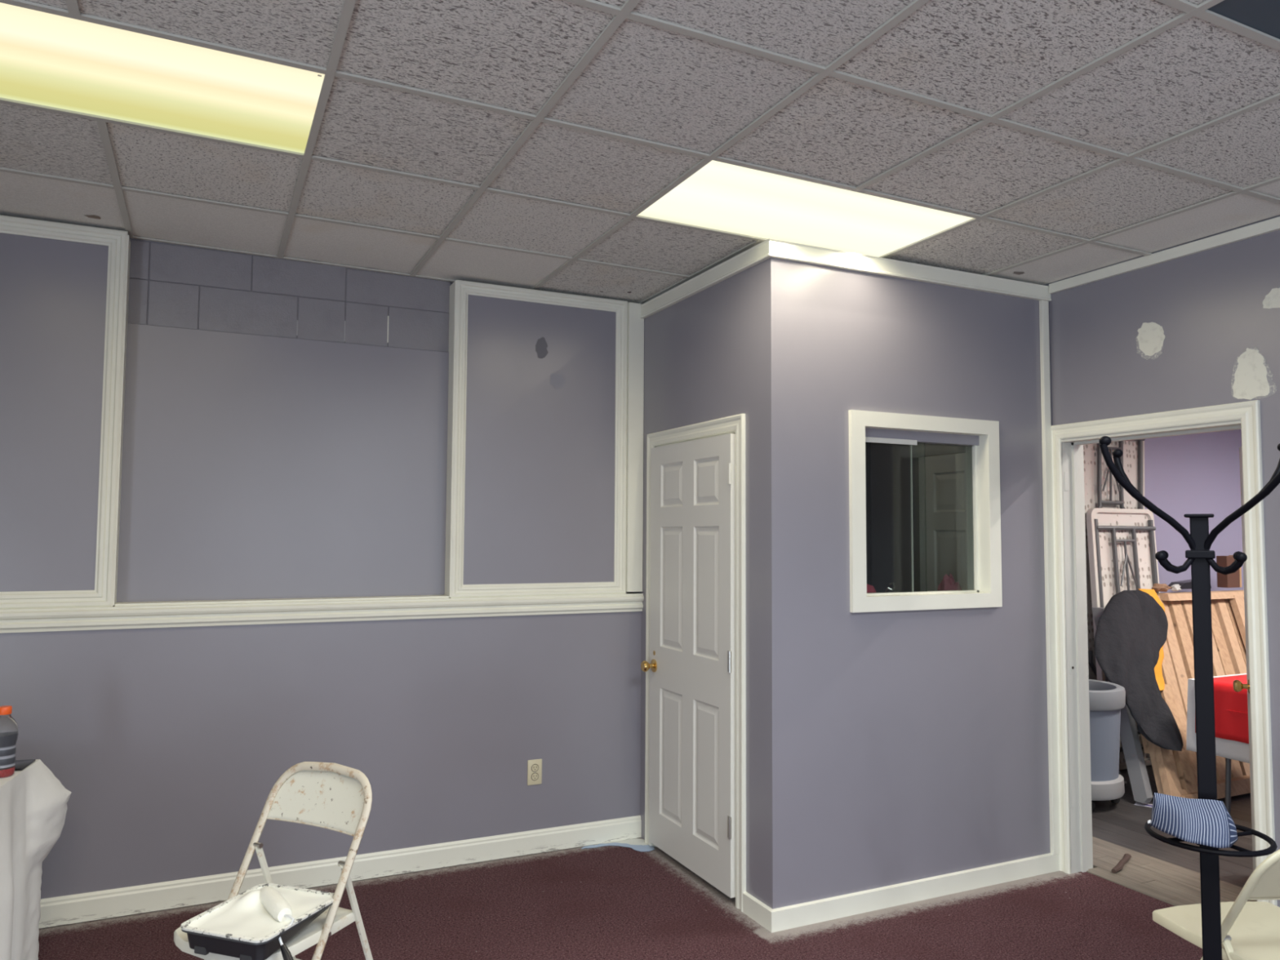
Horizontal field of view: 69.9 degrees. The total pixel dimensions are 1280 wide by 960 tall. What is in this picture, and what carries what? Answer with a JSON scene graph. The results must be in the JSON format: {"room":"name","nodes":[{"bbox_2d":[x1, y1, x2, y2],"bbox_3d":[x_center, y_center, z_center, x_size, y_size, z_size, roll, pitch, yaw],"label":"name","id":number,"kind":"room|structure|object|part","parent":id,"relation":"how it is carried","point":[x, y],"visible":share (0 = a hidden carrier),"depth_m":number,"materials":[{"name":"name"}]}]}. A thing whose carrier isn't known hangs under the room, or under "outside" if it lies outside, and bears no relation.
{"room":"waiting room","nodes":[
{"label":"waiting room","id":0,"kind":"room"},
{"bbox_2d":[0,232,641,898],"bbox_3d":[-2.173,0.352,3.932,4.900,2.860,0.290,2,-4,-25],"label":"wall","id":1,"kind":"structure","parent":0,"point":[285,421],"depth_m":4.14,"materials":[{"name":"purple paint"}]},
{"bbox_3d":[-3.294,-0.297,3.350,2.338,1.575,0.113,2,-4,-25],"label":"panel","id":2,"kind":"part","parent":1,"relation":"part of","materials":[{"name":"purple paint"}]},
{"bbox_2d":[0,214,130,609],"bbox_3d":[-3.127,-0.292,3.413,2.093,1.570,0.123,2,-4,-25],"label":"trim","id":3,"kind":"structure","parent":1,"relation":"attached to","point":[118,242],"depth_m":3.78,"materials":[{"name":"beige paint"}]},
{"bbox_3d":[-3.111,0.455,3.321,2.088,0.068,0.020,2,-4,-25],"label":"moulding","id":4,"kind":"part","parent":3,"relation":"part of","materials":[{"name":"beige paint"}]},
{"bbox_3d":[-3.103,-1.045,3.410,2.088,0.068,0.020,2,-4,-25],"label":"moulding","id":5,"kind":"part","parent":3,"relation":"part of","materials":[{"name":"beige paint"}]},
{"bbox_3d":[-2.195,-0.264,3.798,0.068,1.570,0.020,2,-4,-25],"label":"moulding","id":6,"kind":"part","parent":3,"relation":"part of","materials":[{"name":"beige paint"}]},
{"bbox_3d":[-1.582,-0.050,4.207,1.394,1.202,0.043,2,-4,-25],"label":"recessed panel","id":7,"kind":"part","parent":1,"relation":"part of","materials":[{"name":"purple paint"}]},
{"bbox_2d":[0,592,644,633],"bbox_3d":[-2.174,0.564,3.798,4.797,0.102,0.130,2,-4,-25],"label":"trim","id":8,"kind":"structure","parent":1,"relation":"attached to","point":[135,615],"depth_m":4.05,"materials":[{"name":"beige paint"}]},
{"bbox_2d":[39,815,641,928],"bbox_3d":[-2.162,1.712,3.692,4.797,0.108,0.014,2,-4,-25],"label":"baseboard","id":9,"kind":"structure","parent":1,"relation":"attached to","point":[123,901],"depth_m":4.06,"materials":[{"name":"paint"}]},
{"bbox_2d":[527,759,542,785],"bbox_3d":[-0.517,1.435,4.495,0.074,0.122,0.008,2,-4,-25],"label":"wall outlet","id":10,"kind":"object","parent":1,"relation":"attached to","point":[534,766],"visible":1,"depth_m":4.49,"materials":[{"name":"beige plastic"}]},
{"bbox_2d":[531,773,537,780],"bbox_3d":[-0.516,1.456,4.491,0.034,0.034,0.002,2,-4,-25],"label":"socket","id":11,"kind":"object","parent":10,"relation":"attached to","point":[534,775],"depth_m":4.49,"materials":[{"name":"beige plastic"}]},
{"bbox_2d":[531,764,537,771],"bbox_3d":[-0.515,1.414,4.493,0.034,0.034,0.002,2,-4,-25],"label":"socket","id":12,"kind":"object","parent":10,"relation":"attached to","point":[534,766],"depth_m":4.49,"materials":[{"name":"beige plastic"}]},
{"bbox_2d":[444,280,627,598],"bbox_3d":[-0.510,-0.189,4.653,0.924,1.540,0.123,2,-4,-25],"label":"trim","id":13,"kind":"structure","parent":1,"relation":"attached to","point":[460,290],"depth_m":4.51,"materials":[{"name":"beige paint"}]},
{"bbox_3d":[-0.872,-0.204,4.425,0.062,1.540,0.020,2,-4,-25],"label":"moulding","id":14,"kind":"part","parent":13,"relation":"part of","materials":[{"name":"beige paint"}]},
{"bbox_3d":[-0.490,0.547,4.564,0.918,0.062,0.020,2,-4,-25],"label":"moulding","id":15,"kind":"part","parent":13,"relation":"part of","materials":[{"name":"beige paint"}]},
{"bbox_3d":[-0.481,-0.929,4.652,0.918,0.062,0.020,2,-4,-25],"label":"moulding","id":16,"kind":"part","parent":13,"relation":"part of","materials":[{"name":"beige paint"}]},
{"bbox_3d":[-0.099,-0.178,4.791,0.062,1.540,0.020,2,-4,-25],"label":"moulding","id":17,"kind":"part","parent":13,"relation":"part of","materials":[{"name":"beige paint"}]},
{"bbox_3d":[-0.487,-0.185,4.681,0.885,1.540,0.113,2,-4,-25],"label":"panel","id":18,"kind":"part","parent":1,"relation":"part of","materials":[{"name":"purple paint"}]},
{"bbox_2d":[626,302,644,591],"bbox_3d":[-0.033,-0.177,4.832,0.088,1.523,0.058,2,-4,-25],"label":"trim","id":19,"kind":"structure","parent":1,"relation":"attached to","point":[635,386],"depth_m":4.80,"materials":[{"name":"beige paint"}]},
{"bbox_2d":[0,0,1279,303],"bbox_3d":[0.194,-1.369,0.808,6.390,0.305,7.968,3,-4,-25],"label":"ceiling","id":20,"kind":"structure","parent":0,"point":[522,144],"depth_m":2.86,"materials":[{"name":"grey"}]},
{"bbox_2d":[0,2,324,153],"bbox_3d":[-1.530,-1.184,2.549,1.191,0.099,0.611,3,-4,-25],"label":"ceiling light","id":21,"kind":"object","parent":20,"relation":"attached to","point":[46,59],"visible":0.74,"depth_m":2.60,"materials":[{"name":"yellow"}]},
{"bbox_2d":[638,160,973,257],"bbox_3d":[0.646,-1.082,3.579,1.191,0.096,0.611,3,-4,-25],"label":"ceiling light","id":22,"kind":"object","parent":20,"relation":"attached to","point":[719,196],"visible":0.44,"depth_m":3.55,"materials":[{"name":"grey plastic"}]},
{"bbox_2d":[1013,271,1024,275],"bbox_3d":[1.769,-0.968,4.277,0.065,0.001,0.044,3,-4,-25],"label":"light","id":23,"kind":"object","parent":20,"relation":"on","point":[1015,273],"depth_m":4.28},
{"bbox_2d":[38,764,1257,959],"bbox_3d":[2.499,1.743,1.803,11.600,0.124,8.100,2,-4,-25],"label":"floor","id":24,"kind":"structure","parent":0,"point":[605,902],"depth_m":3.74,"materials":[{"name":"red carpet"}]},
{"bbox_2d":[173,761,373,959],"bbox_3d":[-1.052,1.308,2.721,0.424,0.841,0.551,-1,-4,27],"label":"folding chair","id":25,"kind":"object","parent":24,"relation":"on","point":[335,797],"visible":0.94,"depth_m":2.82,"materials":[{"name":"white paint"}]},
{"bbox_2d":[180,883,334,959],"bbox_3d":[-1.055,1.228,2.558,0.286,0.090,0.333,-1,-4,19],"label":"paint tray","id":26,"kind":"object","parent":25,"relation":"on","point":[240,926],"visible":0.88,"depth_m":2.49,"materials":[{"name":"grey plastic"}]},
{"bbox_2d":[259,885,294,959],"bbox_3d":[-0.985,1.264,2.511,0.059,0.191,0.390,3,-4,-35],"label":"paint roller","id":27,"kind":"object","parent":26,"relation":"in","point":[273,902],"visible":0.96,"depth_m":2.53,"materials":[{"name":"white"}]},
{"bbox_3d":[-0.953,1.212,2.469,0.038,0.064,0.086,1,-3,-6],"label":"wire frame","id":28,"kind":"part","parent":27,"relation":"part of","materials":[{"name":"white"}]},
{"bbox_3d":[-0.905,1.291,2.396,0.117,0.124,0.027,-2,-4,37],"label":"handle","id":29,"kind":"part","parent":27,"relation":"part of","materials":[{"name":"black plastic"}]},
{"bbox_3d":[-1.092,1.295,2.644,0.392,0.030,0.376,-1,-4,27],"label":"seat","id":30,"kind":"part","parent":25,"relation":"part of","materials":[{"name":"white metal"}]},
{"bbox_3d":[-1.143,1.431,2.930,0.016,0.584,0.238,-1,-4,27],"label":"leg","id":31,"kind":"part","parent":25,"relation":"part of","materials":[{"name":"white paint"}]},
{"bbox_3d":[-0.991,0.992,2.859,0.389,0.154,0.103,-1,-4,27],"label":"backrest","id":32,"kind":"part","parent":25,"relation":"part of","materials":[{"name":"white paint"}]},
{"bbox_3d":[-0.826,1.423,2.770,0.016,0.584,0.238,-1,-4,27],"label":"leg","id":33,"kind":"part","parent":25,"relation":"part of","materials":[{"name":"white paint"}]},
{"bbox_2d":[581,842,654,851],"bbox_3d":[-0.105,1.830,4.569,0.364,0.002,0.108,0,-3,7],"label":"sheet","id":34,"kind":"object","parent":24,"relation":"on","point":[637,847],"visible":1,"depth_m":4.57,"materials":[{"name":"blue"}]},
{"bbox_2d":[596,838,648,844],"bbox_3d":[-0.107,1.837,4.632,0.323,0.003,0.134,0,-3,3],"label":"paint spill","id":35,"kind":"object","parent":24,"relation":"on","point":[636,841],"visible":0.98,"depth_m":4.64,"materials":[{"name":"white paint"}]},
{"bbox_2d":[1088,679,1125,811],"bbox_3d":[2.590,1.555,5.419,0.520,0.690,0.520,2,-4,-25],"label":"bin","id":36,"kind":"object","parent":24,"relation":"on","point":[1106,699],"visible":0.27,"depth_m":5.20,"materials":[{"name":"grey plastic"}]},
{"bbox_2d":[1083,439,1145,679],"bbox_3d":[3.384,0.747,6.591,0.984,2.430,0.196,2,-4,-25],"label":"folding table","id":37,"kind":"object","parent":24,"relation":"on","point":[1102,490],"visible":0.21,"depth_m":6.67,"materials":[{"name":"white plastic"}]},
{"bbox_3d":[3.175,1.504,6.367,0.118,0.633,0.049,2,-4,-25],"label":"leg","id":38,"kind":"part","parent":37,"relation":"part of","materials":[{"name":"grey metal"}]},
{"bbox_3d":[3.283,0.025,6.585,0.217,0.714,0.046,3,-5,-42],"label":"leg","id":39,"kind":"part","parent":37,"relation":"part of","materials":[{"name":"grey metal"}]},
{"bbox_3d":[3.567,0.035,6.733,0.132,0.714,0.075,1,-3,-13],"label":"leg","id":40,"kind":"part","parent":37,"relation":"part of","materials":[{"name":"grey metal"}]},
{"bbox_3d":[3.677,0.771,6.718,0.032,2.304,0.315,-2,-4,38],"label":"rail","id":41,"kind":"part","parent":37,"relation":"part of","materials":[{"name":"grey metal"}]},
{"bbox_2d":[1111,853,1131,873],"bbox_3d":[2.287,1.819,4.344,0.036,0.025,0.271,-2,-4,39],"label":"stick","id":42,"kind":"object","parent":24,"relation":"on","point":[1126,857],"visible":1,"depth_m":4.31,"materials":[{"name":"brown wood"}]},
{"bbox_2d":[1091,607,1153,803],"bbox_3d":[3.037,1.374,5.792,0.096,1.060,0.940,0,-3,13],"label":"board","id":43,"kind":"object","parent":24,"relation":"on","point":[1132,750],"visible":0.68,"depth_m":5.51,"materials":[{"name":"grey plastic"}]},
{"bbox_2d":[1085,507,1159,769],"bbox_3d":[3.433,1.075,6.410,0.828,1.755,0.280,2,-4,-25],"label":"folding table","id":44,"kind":"object","parent":24,"relation":"on","point":[1122,548],"visible":0.31,"depth_m":6.49,"materials":[{"name":"white plastic"}]},
{"bbox_3d":[3.174,1.080,6.269,0.034,1.630,0.300,0,-3,12],"label":"rail","id":45,"kind":"part","parent":44,"relation":"part of","materials":[{"name":"grey metal"}]},
{"bbox_3d":[3.314,0.689,6.377,0.064,0.715,0.226,-2,-4,32],"label":"leg","id":46,"kind":"part","parent":44,"relation":"part of","materials":[{"name":"grey metal"}]},
{"bbox_3d":[3.575,0.699,6.518,0.123,0.715,0.115,1,-3,-4],"label":"leg","id":47,"kind":"part","parent":44,"relation":"part of","materials":[{"name":"grey metal"}]},
{"bbox_3d":[3.702,1.098,6.520,0.034,1.630,0.300,0,-3,12],"label":"rail","id":48,"kind":"part","parent":44,"relation":"part of","materials":[{"name":"grey metal"}]},
{"bbox_2d":[1134,801,1152,807],"bbox_3d":[2.950,1.897,5.347,0.100,0.002,0.070,-2,-4,36],"label":"printed card","id":49,"kind":"object","parent":24,"relation":"on","point":[1138,803],"visible":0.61,"depth_m":5.35,"materials":[{"name":"white paper"}]},
{"bbox_2d":[1098,435,1279,959],"bbox_3d":[1.356,0.800,2.185,0.398,1.802,0.398,-2,-4,32],"label":"coat rack","id":50,"kind":"object","parent":24,"relation":"on","point":[1199,540],"visible":0.88,"depth_m":2.18,"materials":[{"name":"black metal"}]},
{"bbox_3d":[1.107,-0.093,2.177,0.027,0.024,0.027,2,-4,-25],"label":"knob","id":51,"kind":"part","parent":50,"relation":"part of","materials":[{"name":"black metal"}]},
{"bbox_3d":[1.301,-0.073,2.492,0.027,0.024,0.027,2,-4,-25],"label":"knob","id":52,"kind":"part","parent":50,"relation":"part of","materials":[{"name":"black metal"}]},
{"bbox_3d":[1.222,0.042,2.197,0.262,0.256,0.068,2,-4,-25],"label":"arm","id":53,"kind":"part","parent":50,"relation":"part of","materials":[{"name":"black metal"}]},
{"bbox_3d":[1.328,0.053,2.368,0.016,0.256,0.267,1,-3,-13],"label":"arm","id":54,"kind":"part","parent":50,"relation":"part of","materials":[{"name":"black metal"}]},
{"bbox_3d":[1.249,0.183,2.195,0.024,0.024,0.024,2,-4,-25],"label":"knob","id":55,"kind":"part","parent":50,"relation":"part of","materials":[{"name":"black metal"}]},
{"bbox_3d":[1.333,0.191,2.332,0.024,0.024,0.024,2,-4,-25],"label":"knob","id":56,"kind":"part","parent":50,"relation":"part of","materials":[{"name":"black metal"}]},
{"bbox_2d":[1147,792,1238,848],"bbox_3d":[1.285,0.786,2.127,0.183,0.095,0.113,-1,-4,24],"label":"striped cloth","id":57,"kind":"object","parent":50,"relation":"on","point":[1206,822],"visible":1,"depth_m":2.10,"materials":[{"name":"blue fabric"}]},
{"bbox_3d":[1.361,0.087,2.227,0.062,0.008,0.062,-2,-4,32],"label":"plate","id":58,"kind":"part","parent":50,"relation":"part of","materials":[{"name":"black metal"}]},
{"bbox_3d":[1.471,0.187,2.248,0.024,0.024,0.024,2,-4,-25],"label":"knob","id":59,"kind":"part","parent":50,"relation":"part of","materials":[{"name":"black metal"}]},
{"bbox_3d":[1.386,0.179,2.111,0.024,0.024,0.024,2,-4,-25],"label":"knob","id":60,"kind":"part","parent":50,"relation":"part of","materials":[{"name":"black metal"}]},
{"bbox_3d":[1.394,0.037,2.092,0.016,0.256,0.266,1,-3,-13],"label":"arm","id":61,"kind":"part","parent":50,"relation":"part of","materials":[{"name":"black metal"}]},
{"bbox_3d":[1.499,0.048,2.263,0.267,0.256,0.016,1,-3,-13],"label":"arm","id":62,"kind":"part","parent":50,"relation":"part of","materials":[{"name":"black"}]},
{"bbox_2d":[1140,590,1250,799],"bbox_3d":[4.269,1.378,6.293,3.102,1.165,0.851,2,-4,-25],"label":"wooden pallet","id":63,"kind":"object","parent":24,"relation":"on","point":[1175,773],"visible":0.3,"depth_m":6.09,"materials":[{"name":"brown wood"}]},
{"bbox_2d":[1094,590,1183,751],"bbox_3d":[3.135,1.165,5.818,0.457,0.894,0.841,-1,-4,24],"label":"clothing","id":64,"kind":"object","parent":63,"relation":"on","point":[1131,629],"visible":0.99,"depth_m":5.68,"materials":[{"name":"grey fabric"}]},
{"bbox_2d":[1137,588,1164,690],"bbox_3d":[3.352,1.030,6.000,0.150,0.615,0.634,-2,-4,31],"label":"cloth","id":65,"kind":"object","parent":63,"relation":"on","point":[1157,668],"visible":0.3,"depth_m":5.92,"materials":[{"name":"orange fabric"}]},
{"bbox_2d":[1151,583,1171,591],"bbox_3d":[3.691,0.761,6.475,0.178,0.061,0.086,2,-4,-25],"label":"paper scrap","id":66,"kind":"object","parent":63,"relation":"on","point":[1157,587],"visible":0.97,"depth_m":6.45,"materials":[{"name":"brown paper"}]},
{"bbox_2d":[1170,584,1182,591],"bbox_3d":[3.826,0.771,6.536,0.097,0.053,0.055,2,-4,-25],"label":"paper scrap","id":67,"kind":"object","parent":63,"relation":"on","point":[1175,587],"visible":1,"depth_m":6.52,"materials":[{"name":"grey paper"}]},
{"bbox_2d":[1168,579,1211,589],"bbox_3d":[3.997,0.758,6.676,0.380,0.065,0.100,2,-4,-25],"label":"case","id":68,"kind":"object","parent":63,"relation":"on","point":[1184,584],"visible":0.5,"depth_m":6.61,"materials":[{"name":"black plastic"}]},
{"bbox_3d":[4.566,0.853,6.859,2.024,0.045,0.139,2,-4,-25],"label":"rail","id":69,"kind":"part","parent":63,"relation":"part of","materials":[{"name":"brown wood"}]},
{"bbox_3d":[4.165,1.878,5.819,2.437,0.070,0.100,2,-4,-25],"label":"rail","id":70,"kind":"part","parent":63,"relation":"part of","materials":[{"name":"brown wood"}]},
{"bbox_2d":[1216,555,1241,587],"bbox_3d":[4.412,0.683,6.854,0.167,0.240,0.082,2,-4,-25],"label":"wood block","id":71,"kind":"object","parent":63,"relation":"on","point":[1233,580],"visible":0.77,"depth_m":6.82,"materials":[{"name":"brown wood"}]},
{"bbox_2d":[1152,848,1279,959],"bbox_3d":[1.778,1.332,2.528,0.442,0.805,0.585,1,-3,-10],"label":"folding chair","id":72,"kind":"object","parent":24,"relation":"on","point":[1251,930],"visible":0.84,"depth_m":2.57,"materials":[{"name":"beige metal"}]},
{"bbox_3d":[1.763,1.298,2.608,0.410,0.030,0.394,1,-3,-10],"label":"seat","id":73,"kind":"part","parent":72,"relation":"part of","materials":[{"name":"beige metal"}]},
{"bbox_3d":[1.618,1.471,2.347,0.023,0.466,0.288,1,-3,-10],"label":"leg","id":74,"kind":"part","parent":72,"relation":"part of","materials":[{"name":"beige metal"}]},
{"bbox_3d":[1.771,1.325,2.566,0.441,0.787,0.501,1,-3,-10],"label":"frame","id":75,"kind":"part","parent":72,"relation":"part of","materials":[{"name":"beige metal"}]},
{"bbox_3d":[1.807,1.023,2.398,0.407,0.165,0.122,1,-3,-10],"label":"backrest","id":76,"kind":"part","parent":72,"relation":"part of","materials":[{"name":"beige metal"}]},
{"bbox_2d":[1225,758,1231,813],"bbox_3d":[3.880,1.506,4.792,0.740,0.729,1.520,2,-4,-25],"label":"folding table laid","id":77,"kind":"object","parent":24,"relation":"on","point":[1228,762],"visible":0.24,"depth_m":5.20,"materials":[{"name":"metal"}]},
{"bbox_2d":[1186,673,1249,763],"bbox_3d":[3.880,1.337,4.798,0.830,0.406,1.620,2,-4,-25],"label":"tablecloth","id":78,"kind":"object","parent":77,"relation":"on","point":[1228,748],"visible":0.15,"depth_m":5.18,"materials":[{"name":"white fabric"}]},
{"bbox_2d":[1195,674,1248,743],"bbox_3d":[3.892,1.278,4.766,0.841,0.303,1.520,2,-4,-25],"label":"box","id":79,"kind":"object","parent":78,"relation":"on","point":[1231,708],"visible":0.31,"depth_m":5.10,"materials":[{"name":"red plastic"}]},
{"bbox_2d":[633,263,759,900],"bbox_3d":[0.275,0.442,4.360,0.100,2.760,1.232,2,-4,-25],"label":"wall","id":80,"kind":"structure","parent":0,"point":[701,351],"depth_m":4.09,"materials":[{"name":"purple paint"}]},
{"bbox_2d":[640,433,735,897],"bbox_3d":[0.208,0.798,4.253,0.099,1.965,0.794,2,-4,-25],"label":"door","id":81,"kind":"structure","parent":80,"relation":"in","point":[691,666],"depth_m":4.21,"materials":[{"name":"white paint"}]},
{"bbox_3d":[0.042,0.926,4.552,0.064,0.064,0.064,2,-4,-25],"label":"knob","id":82,"kind":"part","parent":81,"relation":"part of","materials":[{"name":"gold metal"}]},
{"bbox_3d":[0.162,1.319,4.387,0.035,0.610,0.230,2,-4,-25],"label":"panel","id":83,"kind":"part","parent":81,"relation":"part of","materials":[{"name":"white paint"}]},
{"bbox_3d":[0.167,0.521,4.435,0.035,0.590,0.230,2,-4,-25],"label":"panel","id":84,"kind":"part","parent":81,"relation":"part of","materials":[{"name":"white paint"}]},
{"bbox_3d":[0.169,0.024,4.464,0.035,0.215,0.230,2,-4,-25],"label":"panel","id":85,"kind":"part","parent":81,"relation":"part of","materials":[{"name":"white paint"}]},
{"bbox_3d":[0.312,0.503,4.128,0.035,0.590,0.230,2,-4,-25],"label":"panel","id":86,"kind":"part","parent":81,"relation":"part of","materials":[{"name":"white paint"}]},
{"bbox_3d":[0.308,1.302,4.081,0.035,0.610,0.230,2,-4,-25],"label":"panel","id":87,"kind":"part","parent":81,"relation":"part of","materials":[{"name":"white paint"}]},
{"bbox_3d":[0.315,0.007,4.158,0.035,0.215,0.230,2,-4,-25],"label":"panel","id":88,"kind":"part","parent":81,"relation":"part of","materials":[{"name":"white paint"}]},
{"bbox_2d":[644,413,746,911],"bbox_3d":[0.282,0.779,4.300,0.118,2.080,0.938,2,-4,-25],"label":"trim","id":89,"kind":"structure","parent":80,"relation":"attached to","point":[735,424],"depth_m":3.91,"materials":[{"name":"beige paint"}]},
{"bbox_3d":[0.050,0.799,4.671,0.018,2.080,0.068,2,-4,-25],"label":"casing","id":90,"kind":"part","parent":89,"relation":"part of","materials":[{"name":"beige paint"}]},
{"bbox_3d":[0.424,0.755,3.886,0.018,2.080,0.068,2,-4,-25],"label":"casing","id":91,"kind":"part","parent":89,"relation":"part of","materials":[{"name":"beige paint"}]},
{"bbox_2d":[865,442,871,585],"bbox_3d":[0.693,0.532,5.343,1.503,2.700,0.190,2,-4,-25],"label":"wall","id":92,"kind":"structure","parent":0,"point":[868,446],"depth_m":5.59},
{"bbox_2d":[759,257,1050,909],"bbox_3d":[1.238,0.431,4.086,1.603,2.760,0.090,2,-4,-25],"label":"wall","id":93,"kind":"structure","parent":0,"point":[896,747],"depth_m":3.94,"materials":[{"name":"purple paint"}]},
{"bbox_2d":[640,238,1051,318],"bbox_3d":[1.001,-0.899,4.652,1.627,0.070,1.226,2,-4,-25],"label":"trim","id":94,"kind":"structure","parent":93,"relation":"attached to","point":[769,248],"depth_m":4.09,"materials":[{"name":"beige paint"}]},
{"bbox_2d":[742,853,1059,933],"bbox_3d":[1.198,1.770,4.042,1.607,0.082,0.213,2,-4,-25],"label":"baseboard","id":95,"kind":"structure","parent":93,"relation":"attached to","point":[782,918],"depth_m":3.86,"materials":[{"name":"beige paint"}]},
{"bbox_2d":[848,409,1002,612],"bbox_3d":[1.252,0.145,4.116,0.854,0.858,0.142,2,-4,-25],"label":"window","id":96,"kind":"structure","parent":93,"relation":"in","point":[980,437],"depth_m":4.13,"materials":[{"name":"beige paint"}]},
{"bbox_3d":[1.248,0.516,4.104,0.713,0.012,0.122,2,-4,-25],"label":"sill","id":97,"kind":"part","parent":96,"relation":"part of","materials":[{"name":"beige paint"}]},
{"bbox_2d":[918,452,967,591],"bbox_3d":[1.734,0.838,4.734,0.035,1.970,0.760,2,-4,-25],"label":"door","id":98,"kind":"structure","parent":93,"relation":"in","point":[942,478],"depth_m":4.95,"materials":[{"name":"white paint"}]},
{"bbox_3d":[1.672,0.065,4.920,0.035,0.215,0.230,2,-4,-25],"label":"panel","id":99,"kind":"part","parent":98,"relation":"part of","materials":[{"name":"white paint"}]},
{"bbox_3d":[1.669,0.561,4.891,0.035,0.590,0.230,2,-4,-25],"label":"panel","id":100,"kind":"part","parent":98,"relation":"part of","materials":[{"name":"white paint"}]},
{"bbox_2d":[1039,299,1059,854],"bbox_3d":[1.952,0.441,4.365,0.043,2.626,0.020,2,-4,-25],"label":"trim","id":101,"kind":"structure","parent":93,"relation":"attached to","point":[1043,304],"depth_m":4.35,"materials":[{"name":"beige paint"}]},
{"bbox_3d":[1.216,0.574,4.341,1.285,0.025,0.340,2,-4,-25],"label":"shelf","id":102,"kind":"object","parent":93,"relation":"attached to","visible":0},
{"bbox_2d":[866,584,876,592],"bbox_3d":[0.935,0.493,4.113,0.420,0.102,0.127,2,-4,-25],"label":"cloth","id":103,"kind":"object","parent":102,"relation":"on","point":[870,588],"visible":0.04,"depth_m":4.13,"materials":[{"name":"red fabric"}]},
{"bbox_2d":[884,582,895,592],"bbox_3d":[1.145,0.501,4.189,0.046,0.066,0.047,2,-4,-25],"label":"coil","id":104,"kind":"object","parent":102,"relation":"on","point":[892,583],"visible":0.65,"depth_m":4.18,"materials":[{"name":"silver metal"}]},
{"bbox_2d":[937,573,961,591],"bbox_3d":[1.492,0.507,4.419,0.202,0.117,0.121,2,-4,-25],"label":"cloth","id":105,"kind":"object","parent":102,"relation":"on","point":[948,583],"visible":0.52,"depth_m":4.41,"materials":[{"name":"red fabric"}]},
{"bbox_2d":[870,214,1279,906],"bbox_3d":[3.125,0.278,2.156,0.146,2.860,8.050,2,-4,-25],"label":"wall","id":106,"kind":"structure","parent":0,"point":[1201,329],"depth_m":3.89,"materials":[{"name":"purple paint"}]},
{"bbox_2d":[915,444,924,591],"bbox_3d":[1.596,0.837,5.148,0.020,2.080,0.075,2,-4,-25],"label":"trim","id":107,"kind":"structure","parent":106,"relation":"attached to","point":[920,449],"depth_m":5.20,"materials":[{"name":"grey"}]},
{"bbox_2d":[924,444,965,456],"bbox_3d":[1.775,-0.187,4.845,0.020,0.070,0.730,2,-4,-25],"label":"trim","id":108,"kind":"structure","parent":106,"relation":"attached to","point":[931,450],"depth_m":5.05,"materials":[{"name":"grey"}]},
{"bbox_2d":[1050,400,1277,906],"bbox_3d":[2.247,0.763,3.955,0.165,2.094,0.974,2,-4,-25],"label":"trim","id":109,"kind":"structure","parent":106,"relation":"attached to","point":[1068,440],"depth_m":4.27,"materials":[{"name":"beige paint"}]},
{"bbox_3d":[1.985,0.784,4.334,0.018,2.094,0.063,2,-4,-25],"label":"casing","id":110,"kind":"part","parent":109,"relation":"part of","materials":[{"name":"beige paint"}]},
{"bbox_3d":[2.038,0.885,4.317,0.030,0.060,0.003,2,-4,-25],"label":"strike plate","id":111,"kind":"part","parent":109,"relation":"part of","materials":[{"name":"grey paint"}]},
{"bbox_3d":[2.376,0.737,3.515,0.018,2.094,0.068,2,-4,-25],"label":"casing","id":112,"kind":"part","parent":109,"relation":"part of","materials":[{"name":"beige paint"}]},
{"bbox_2d":[1048,216,1279,293],"bbox_3d":[3.390,-1.093,1.507,0.018,0.045,6.512,2,-4,-25],"label":"trim","id":113,"kind":"structure","parent":106,"relation":"attached to","point":[1270,225],"depth_m":3.88,"materials":[{"name":"beige paint"}]},
{"bbox_2d":[1232,446,1255,871],"bbox_3d":[2.684,0.812,3.954,0.099,1.980,0.760,-1,-4,23],"label":"door","id":114,"kind":"structure","parent":106,"relation":"in","point":[1238,686],"depth_m":4.26,"materials":[{"name":"white paint"}]},
{"bbox_3d":[2.788,0.955,4.238,0.064,0.064,0.064,-1,-4,23],"label":"knob","id":115,"kind":"part","parent":114,"relation":"part of","materials":[{"name":"gold metal"}]},
{"bbox_2d":[1144,429,1244,592],"bbox_3d":[3.724,0.545,6.946,5.055,2.900,0.100,2,-4,-25],"label":"wall","id":116,"kind":"structure","parent":0,"point":[1196,473],"depth_m":7.23,"materials":[{"name":"purple paint"}]},
{"bbox_3d":[-2.252,1.323,2.296,0.720,0.729,1.780,1,-4,-17],"label":"covered table","id":117,"kind":"object","parent":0,"visible":0},
{"bbox_2d":[0,759,71,959],"bbox_3d":[-2.255,1.307,2.326,0.846,0.723,1.938,1,-4,-15],"label":"tablecloth","id":118,"kind":"object","parent":117,"relation":"on","point":[33,802],"visible":1,"depth_m":3.14,"materials":[{"name":"white fabric"}]},
{"bbox_2d":[0,705,17,777],"bbox_3d":[-2.130,0.874,3.062,0.082,0.230,0.082,2,-4,-25],"label":"drink bottle","id":119,"kind":"object","parent":118,"relation":"on","point":[8,725],"visible":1,"depth_m":3.04,"materials":[{"name":"grey plastic"}]},
{"bbox_2d":[14,759,35,770],"bbox_3d":[-2.160,0.992,3.182,0.064,0.008,0.136,1,-4,-17],"label":"phone","id":120,"kind":"object","parent":118,"relation":"on","point":[20,765],"visible":0.61,"depth_m":3.19,"materials":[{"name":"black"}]}
]}

